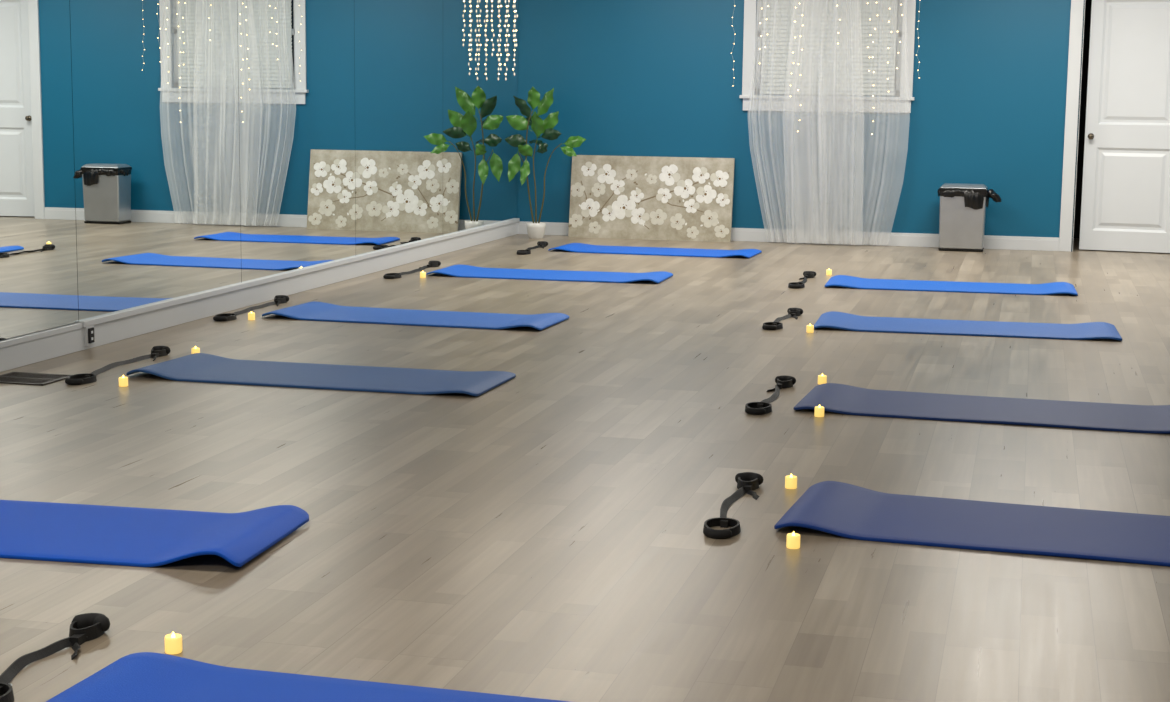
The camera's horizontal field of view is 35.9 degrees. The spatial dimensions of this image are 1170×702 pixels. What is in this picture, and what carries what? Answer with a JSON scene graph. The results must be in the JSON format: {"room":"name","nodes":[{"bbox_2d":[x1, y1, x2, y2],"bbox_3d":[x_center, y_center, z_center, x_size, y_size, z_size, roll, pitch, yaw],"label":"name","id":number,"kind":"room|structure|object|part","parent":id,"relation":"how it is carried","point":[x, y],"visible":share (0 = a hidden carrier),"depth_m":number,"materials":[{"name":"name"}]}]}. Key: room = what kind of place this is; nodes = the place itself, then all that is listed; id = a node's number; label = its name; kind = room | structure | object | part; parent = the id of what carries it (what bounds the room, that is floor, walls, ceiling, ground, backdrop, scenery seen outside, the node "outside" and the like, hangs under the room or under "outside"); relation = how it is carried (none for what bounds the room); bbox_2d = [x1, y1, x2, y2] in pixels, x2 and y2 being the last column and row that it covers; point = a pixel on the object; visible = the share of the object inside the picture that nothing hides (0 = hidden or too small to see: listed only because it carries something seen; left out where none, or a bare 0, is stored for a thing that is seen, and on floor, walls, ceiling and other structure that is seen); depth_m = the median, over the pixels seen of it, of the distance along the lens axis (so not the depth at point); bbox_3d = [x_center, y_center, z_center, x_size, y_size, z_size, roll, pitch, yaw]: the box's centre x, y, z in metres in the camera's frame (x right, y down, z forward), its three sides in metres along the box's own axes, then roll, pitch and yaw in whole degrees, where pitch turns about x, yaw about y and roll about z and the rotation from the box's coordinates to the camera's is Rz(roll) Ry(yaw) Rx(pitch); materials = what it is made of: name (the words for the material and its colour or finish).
{"room":"exercise studio","nodes":[
{"label":"exercise studio","id":0,"kind":"room"},
{"bbox_2d":[0,234,1169,701],"bbox_3d":[1.579,0.283,8.402,9.250,0.100,20.800,3,8,14],"label":"floor","id":1,"kind":"structure","parent":0,"point":[538,533],"depth_m":6.59,"materials":[{"name":"brown wood"}]},
{"bbox_2d":[0,372,70,385],"bbox_3d":[-2.692,0.133,8.711,0.340,0.006,0.300,3,8,14],"label":"floor vent register","id":2,"kind":"object","parent":1,"relation":"in","point":[23,378],"visible":0.98,"depth_m":8.71,"materials":[{"name":"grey metal"}]},
{"bbox_2d":[0,613,109,701],"bbox_3d":[-1.336,0.755,4.383,0.125,0.045,0.731,2,8,10],"label":"strap","id":3,"kind":"object","parent":1,"relation":"on","point":[85,627],"visible":1,"depth_m":4.56,"materials":[{"name":"black fabric"}]},
{"bbox_2d":[65,346,170,384],"bbox_3d":[-2.334,0.066,9.067,0.130,0.045,1.081,2,8,11],"label":"strap","id":4,"kind":"object","parent":1,"relation":"on","point":[156,351],"visible":1,"depth_m":9.05,"materials":[{"name":"black fabric"}]},
{"bbox_2d":[119,375,127,386],"bbox_3d":[-2.187,0.140,8.544,0.043,0.053,0.043,3,8,14],"label":"tealight candle","id":5,"kind":"object","parent":1,"relation":"on","point":[123,381],"visible":1,"depth_m":8.53,"materials":[{"name":"beige wax"}]},
{"bbox_2d":[0,500,308,566],"bbox_3d":[-1.841,0.540,5.765,1.800,0.064,0.660,2,8,11],"label":"yoga mat","id":6,"kind":"object","parent":1,"relation":"on","point":[29,530],"visible":1,"depth_m":5.67,"materials":[{"name":"plastic"}]},
{"bbox_2d":[165,632,181,653],"bbox_3d":[-1.037,0.732,4.542,0.043,0.053,0.043,3,8,14],"label":"tealight candle","id":7,"kind":"object","parent":1,"relation":"on","point":[173,642],"visible":1,"depth_m":4.53,"materials":[{"name":"beige wax"}]},
{"bbox_2d":[191,346,199,353],"bbox_3d":[-2.055,0.000,9.522,0.043,0.053,0.043,3,8,14],"label":"tealight candle","id":8,"kind":"object","parent":1,"relation":"on","point":[194,350],"visible":0.73,"depth_m":9.50,"materials":[{"name":"beige wax"}]},
{"bbox_2d":[213,295,288,321],"bbox_3d":[-2.106,-0.275,11.448,0.125,0.045,1.100,2,8,12],"label":"strap","id":9,"kind":"object","parent":1,"relation":"on","point":[278,299],"visible":1,"depth_m":11.43,"materials":[{"name":"black fabric"}]},
{"bbox_2d":[248,311,254,319],"bbox_3d":[-2.039,-0.217,11.027,0.043,0.053,0.043,3,8,14],"label":"tealight candle","id":10,"kind":"object","parent":1,"relation":"on","point":[251,316],"visible":1,"depth_m":11.01,"materials":[{"name":"beige wax"}]},
{"bbox_2d":[46,652,570,701],"bbox_3d":[-0.352,0.837,3.923,1.800,0.038,0.660,3,9,15],"label":"yoga mat","id":11,"kind":"object","parent":1,"relation":"on","point":[141,676],"visible":1,"depth_m":4.24,"materials":[{"name":"plastic"}]},
{"bbox_2d":[126,353,515,395],"bbox_3d":[-1.289,0.107,8.864,1.800,0.047,0.660,3,8,14],"label":"yoga mat","id":12,"kind":"object","parent":1,"relation":"on","point":[196,367],"visible":1,"depth_m":8.81,"materials":[{"name":"plastic"}]},
{"bbox_2d":[383,261,440,278],"bbox_3d":[-1.338,-0.633,13.984,0.125,0.045,1.100,3,8,14],"label":"strap","id":13,"kind":"object","parent":1,"relation":"on","point":[431,263],"visible":1,"depth_m":13.92,"materials":[{"name":"black fabric"}]},
{"bbox_2d":[262,301,568,329],"bbox_3d":[-1.045,-0.222,11.178,1.800,0.041,0.660,3,9,15],"label":"yoga mat","id":14,"kind":"object","parent":1,"relation":"on","point":[310,311],"visible":1,"depth_m":11.12,"materials":[{"name":"plastic"}]},
{"bbox_2d":[420,271,425,277],"bbox_3d":[-1.222,-0.579,13.591,0.043,0.053,0.043,3,8,14],"label":"tealight candle","id":15,"kind":"object","parent":1,"relation":"on","point":[422,274],"visible":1,"depth_m":13.57,"materials":[{"name":"beige wax"}]},
{"bbox_2d":[517,241,547,254],"bbox_3d":[-0.462,-0.917,16.019,0.125,0.045,0.950,2,8,11],"label":"strap","id":16,"kind":"object","parent":1,"relation":"on","point":[542,244],"visible":1,"depth_m":16.13,"materials":[{"name":"black fabric"}]},
{"bbox_2d":[505,87,585,238],"bbox_3d":[-0.357,-1.798,17.239,0.798,1.443,0.380,3,8,14],"label":"leaf plant","id":17,"kind":"object","parent":1,"relation":"on","point":[535,230],"visible":1,"depth_m":17.17,"materials":[{"name":"green plant"}]},
{"bbox_3d":[-0.470,-1.159,17.326,0.190,0.150,0.190,3,8,14],"label":"pot","id":18,"kind":"part","parent":17,"relation":"part of","materials":[{"name":"white ceramic"}]},
{"bbox_2d":[426,264,672,282],"bbox_3d":[-0.264,-0.595,13.823,1.800,0.041,0.660,3,8,13],"label":"yoga mat","id":19,"kind":"object","parent":1,"relation":"on","point":[464,271],"visible":1,"depth_m":13.76,"materials":[{"name":"plastic"}]},
{"bbox_2d":[568,155,734,241],"bbox_3d":[0.630,-1.470,17.350,1.596,0.796,0.160,3,8,14],"label":"canvas painting","id":20,"kind":"object","parent":1,"relation":"on","point":[616,197],"visible":1,"depth_m":17.33,"materials":[{"name":"beige fabric"}]},
{"bbox_2d":[548,243,761,257],"bbox_3d":[0.624,-0.895,15.990,1.800,0.037,0.660,3,9,15],"label":"yoga mat","id":21,"kind":"object","parent":1,"relation":"on","point":[572,247],"visible":1,"depth_m":15.93,"materials":[{"name":"plastic"}]},
{"bbox_2d":[703,472,763,538],"bbox_3d":[0.516,0.520,6.165,0.125,0.045,0.870,3,8,13],"label":"strap","id":22,"kind":"object","parent":1,"relation":"on","point":[747,482],"visible":1,"depth_m":6.13,"materials":[{"name":"black fabric"}]},
{"bbox_2d":[745,375,795,414],"bbox_3d":[0.864,0.200,8.405,0.125,0.045,0.910,3,8,14],"label":"strap","id":23,"kind":"object","parent":1,"relation":"on","point":[763,407],"visible":1,"depth_m":8.30,"materials":[{"name":"black fabric"}]},
{"bbox_2d":[762,308,802,329],"bbox_3d":[1.236,-0.202,11.221,0.125,0.045,0.852,3,9,19],"label":"strap","id":24,"kind":"object","parent":1,"relation":"on","point":[792,312],"visible":1,"depth_m":11.25,"materials":[{"name":"black fabric"}]},
{"bbox_2d":[785,474,796,488],"bbox_3d":[0.745,0.468,6.515,0.043,0.053,0.043,3,8,14],"label":"tealight candle","id":25,"kind":"object","parent":1,"relation":"on","point":[790,480],"visible":1,"depth_m":6.50,"materials":[{"name":"beige wax"}]},
{"bbox_2d":[786,531,799,548],"bbox_3d":[0.654,0.591,5.660,0.043,0.053,0.043,3,8,14],"label":"tealight candle","id":26,"kind":"object","parent":1,"relation":"on","point":[793,539],"visible":1,"depth_m":5.64,"materials":[{"name":"beige wax"}]},
{"bbox_2d":[788,271,815,288],"bbox_3d":[1.635,-0.539,13.581,0.125,0.045,0.930,3,8,13],"label":"strap","id":27,"kind":"object","parent":1,"relation":"on","point":[807,274],"visible":1,"depth_m":13.53,"materials":[{"name":"black fabric"}]},
{"bbox_2d":[806,324,813,332],"bbox_3d":[1.342,-0.137,10.753,0.043,0.053,0.043,3,8,14],"label":"tealight candle","id":28,"kind":"object","parent":1,"relation":"on","point":[810,328],"visible":1,"depth_m":10.74,"materials":[{"name":"beige wax"}]},
{"bbox_2d":[814,405,823,416],"bbox_3d":[1.035,0.262,7.963,0.043,0.053,0.043,3,8,14],"label":"tealight candle","id":29,"kind":"object","parent":1,"relation":"on","point":[819,410],"visible":1,"depth_m":7.95,"materials":[{"name":"beige wax"}]},
{"bbox_2d":[818,373,826,383],"bbox_3d":[1.164,0.136,8.849,0.043,0.053,0.043,3,8,14],"label":"tealight candle","id":30,"kind":"object","parent":1,"relation":"on","point":[822,379],"visible":0.86,"depth_m":8.83,"materials":[{"name":"beige wax"}]},
{"bbox_2d":[826,269,831,274],"bbox_3d":[1.915,-0.622,14.152,0.043,0.053,0.043,3,8,14],"label":"tealight candle","id":31,"kind":"object","parent":1,"relation":"on","point":[828,272],"visible":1,"depth_m":14.13,"materials":[{"name":"beige wax"}]},
{"bbox_2d":[824,275,1077,295],"bbox_3d":[2.701,-0.488,13.348,1.800,0.036,0.660,2,8,12],"label":"yoga mat","id":32,"kind":"object","parent":1,"relation":"on","point":[838,280],"visible":1,"depth_m":13.28,"materials":[{"name":"plastic"}]},
{"bbox_2d":[814,311,1121,340],"bbox_3d":[2.320,-0.154,11.004,1.800,0.038,0.660,2,8,12],"label":"yoga mat","id":33,"kind":"object","parent":1,"relation":"on","point":[839,320],"visible":1,"depth_m":10.94,"materials":[{"name":"plastic"}]},
{"bbox_2d":[938,183,1000,251],"bbox_3d":[3.506,-1.220,16.488,0.572,0.606,0.340,3,8,14],"label":"trash bin","id":34,"kind":"object","parent":1,"relation":"on","point":[962,206],"visible":1,"depth_m":16.37,"materials":[{"name":"metal"}]},
{"bbox_3d":[3.457,-1.492,16.463,0.424,0.061,0.294,3,8,14],"label":"swing lid","id":35,"kind":"part","parent":34,"relation":"part of","materials":[{"name":"metal"}]},
{"bbox_2d":[774,481,1169,566],"bbox_3d":[1.565,0.572,5.887,1.800,0.046,0.660,3,9,17],"label":"yoga mat","id":36,"kind":"object","parent":1,"relation":"on","point":[846,510],"visible":1,"depth_m":5.92,"materials":[{"name":"plastic"}]},
{"bbox_2d":[793,383,1169,433],"bbox_3d":[1.884,0.257,8.137,1.800,0.034,0.660,3,9,16],"label":"yoga mat","id":37,"kind":"object","parent":1,"relation":"on","point":[834,397],"visible":0.98,"depth_m":8.11,"materials":[{"name":"plastic"}]},
{"bbox_2d":[517,0,1084,251],"bbox_3d":[3.708,-2.445,16.608,9.250,3.000,0.140,3,8,14],"label":"wall","id":38,"kind":"structure","parent":0,"point":[654,78],"depth_m":17.02,"materials":[{"name":"teal paint"}]},
{"bbox_2d":[518,221,1058,250],"bbox_3d":[3.696,-1.010,16.733,9.000,0.125,0.016,3,8,14],"label":"baseboard","id":39,"kind":"structure","parent":38,"relation":"attached to","point":[552,228],"depth_m":16.91,"materials":[{"name":"white paint"}]},
{"bbox_2d":[749,0,902,244],"bbox_3d":[2.244,-2.366,16.792,1.730,2.726,0.232,3,8,14],"label":"sheer curtain","id":40,"kind":"object","parent":38,"relation":"hanging from","point":[822,80],"visible":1,"depth_m":16.81,"materials":[{"name":"white fabric"}]},
{"bbox_3d":[1.913,-2.367,16.847,0.798,2.705,0.108,3,8,14],"label":"panel","id":41,"kind":"part","parent":40,"relation":"part of","materials":[{"name":"white fabric"}]},
{"bbox_3d":[2.223,-2.346,16.729,0.779,2.705,0.095,3,8,14],"label":"panel","id":42,"kind":"part","parent":40,"relation":"part of","materials":[{"name":"white fabric"}]},
{"bbox_3d":[2.549,-2.343,16.734,0.929,2.705,0.084,3,8,14],"label":"panel","id":43,"kind":"part","parent":40,"relation":"part of","materials":[{"name":"white fabric"}]},
{"bbox_2d":[739,0,915,112],"bbox_3d":[2.276,-2.942,16.855,1.630,1.400,0.160,3,8,14],"label":"window","id":44,"kind":"structure","parent":38,"relation":"in","point":[906,31],"depth_m":16.86,"materials":[{"name":"white paint"}]},
{"bbox_2d":[761,0,895,95],"bbox_3d":[2.277,-2.961,16.852,1.250,1.122,0.040,3,8,14],"label":"window blind","id":45,"kind":"object","parent":44,"relation":"attached to","point":[779,72],"visible":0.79,"depth_m":16.86,"materials":[{"name":"white plastic"}]},
{"bbox_2d":[1059,0,1085,251],"bbox_3d":[4.974,-2.166,16.320,1.210,2.560,0.162,3,8,14],"label":"trim","id":46,"kind":"structure","parent":38,"relation":"attached to","point":[1076,16],"depth_m":16.39,"materials":[{"name":"white paint"}]},
{"bbox_2d":[1079,0,1169,252],"bbox_3d":[5.022,-2.118,16.378,0.915,2.430,0.040,4,9,21],"label":"door","id":47,"kind":"structure","parent":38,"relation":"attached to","point":[1125,204],"depth_m":16.40,"materials":[{"name":"paint"}]},
{"bbox_2d":[1088,133,1093,138],"bbox_3d":[4.631,-1.970,16.550,0.084,0.100,0.172,4,9,21],"label":"handle","id":48,"kind":"object","parent":47,"relation":"attached to","point":[1090,136],"visible":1,"depth_m":16.47,"materials":[{"name":"metal"}]},
{"bbox_2d":[1073,0,1091,238],"bbox_3d":[5.294,-2.396,17.103,2.200,2.800,1.560,3,8,14],"label":"wall","id":49,"kind":"structure","parent":0,"point":[1088,3],"depth_m":17.91,"materials":[{"name":"black"}]},
{"bbox_3d":[-3.021,-1.352,8.490,0.130,3.000,19.000,3,8,14],"label":"wall","id":50,"kind":"structure","parent":0,"visible":0},
{"bbox_2d":[0,0,78,339],"bbox_3d":[-2.945,-1.301,8.476,0.012,2.595,2.051,3,8,14],"label":"wall mirror","id":51,"kind":"object","parent":50,"relation":"attached to","point":[39,285],"visible":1,"depth_m":9.16,"materials":[{"name":"clear glass"}]},
{"bbox_2d":[84,325,94,345],"bbox_3d":[-2.665,-0.084,9.714,0.026,0.110,0.080,3,8,14],"label":"outlet box","id":52,"kind":"object","parent":50,"relation":"attached to","point":[88,330],"visible":1,"depth_m":9.69,"materials":[{"name":"black plastic"}]},
{"bbox_2d":[69,0,240,320],"bbox_3d":[-2.451,-1.580,10.450,0.012,2.595,2.051,3,8,14],"label":"wall mirror","id":53,"kind":"object","parent":50,"relation":"attached to","point":[155,97],"visible":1,"depth_m":10.38,"materials":[{"name":"clear glass"}]},
{"bbox_2d":[0,218,519,371],"bbox_3d":[-2.952,0.060,8.664,0.050,0.158,18.984,3,8,14],"label":"baseboard","id":54,"kind":"structure","parent":50,"relation":"attached to","point":[23,350],"depth_m":11.29,"materials":[{"name":"white paint"}]},
{"bbox_2d":[237,0,355,282],"bbox_3d":[-1.959,-1.858,12.413,0.012,2.595,2.026,3,8,14],"label":"wall mirror","id":55,"kind":"object","parent":50,"relation":"attached to","point":[296,66],"visible":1,"depth_m":12.37,"materials":[{"name":"clear glass"}]},
{"bbox_2d":[354,0,442,255],"bbox_3d":[-1.466,-2.137,14.383,0.012,2.595,2.066,3,8,14],"label":"wall mirror","id":56,"kind":"object","parent":50,"relation":"attached to","point":[398,44],"visible":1,"depth_m":14.34,"materials":[{"name":"clear glass"}]},
{"bbox_2d":[443,0,517,234],"bbox_3d":[-0.938,-2.436,16.491,0.012,2.595,2.312,3,8,14],"label":"wall mirror","id":57,"kind":"object","parent":50,"relation":"attached to","point":[478,191],"visible":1,"depth_m":16.36,"materials":[{"name":"clear glass"}]},
{"bbox_3d":[1.429,-2.680,7.214,9.250,0.100,19.250,3,8,14],"label":"ceiling","id":58,"kind":"structure","parent":0,"visible":0},
{"bbox_2d":[491,0,517,79],"bbox_3d":[-0.729,-3.247,16.574,0.260,1.508,0.139,3,8,14],"label":"lights","id":59,"kind":"object","parent":58,"relation":"hanging from","point":[499,1],"visible":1,"depth_m":16.61,"materials":[{"name":"glass"}]},
{"bbox_2d":[731,0,919,131],"bbox_3d":[2.199,-2.979,16.551,1.763,1.961,0.033,3,8,14],"label":"fairy lights","id":60,"kind":"object","parent":58,"relation":"hanging from","point":[761,0],"visible":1,"depth_m":16.58,"materials":[{"name":"glass"}]}
]}

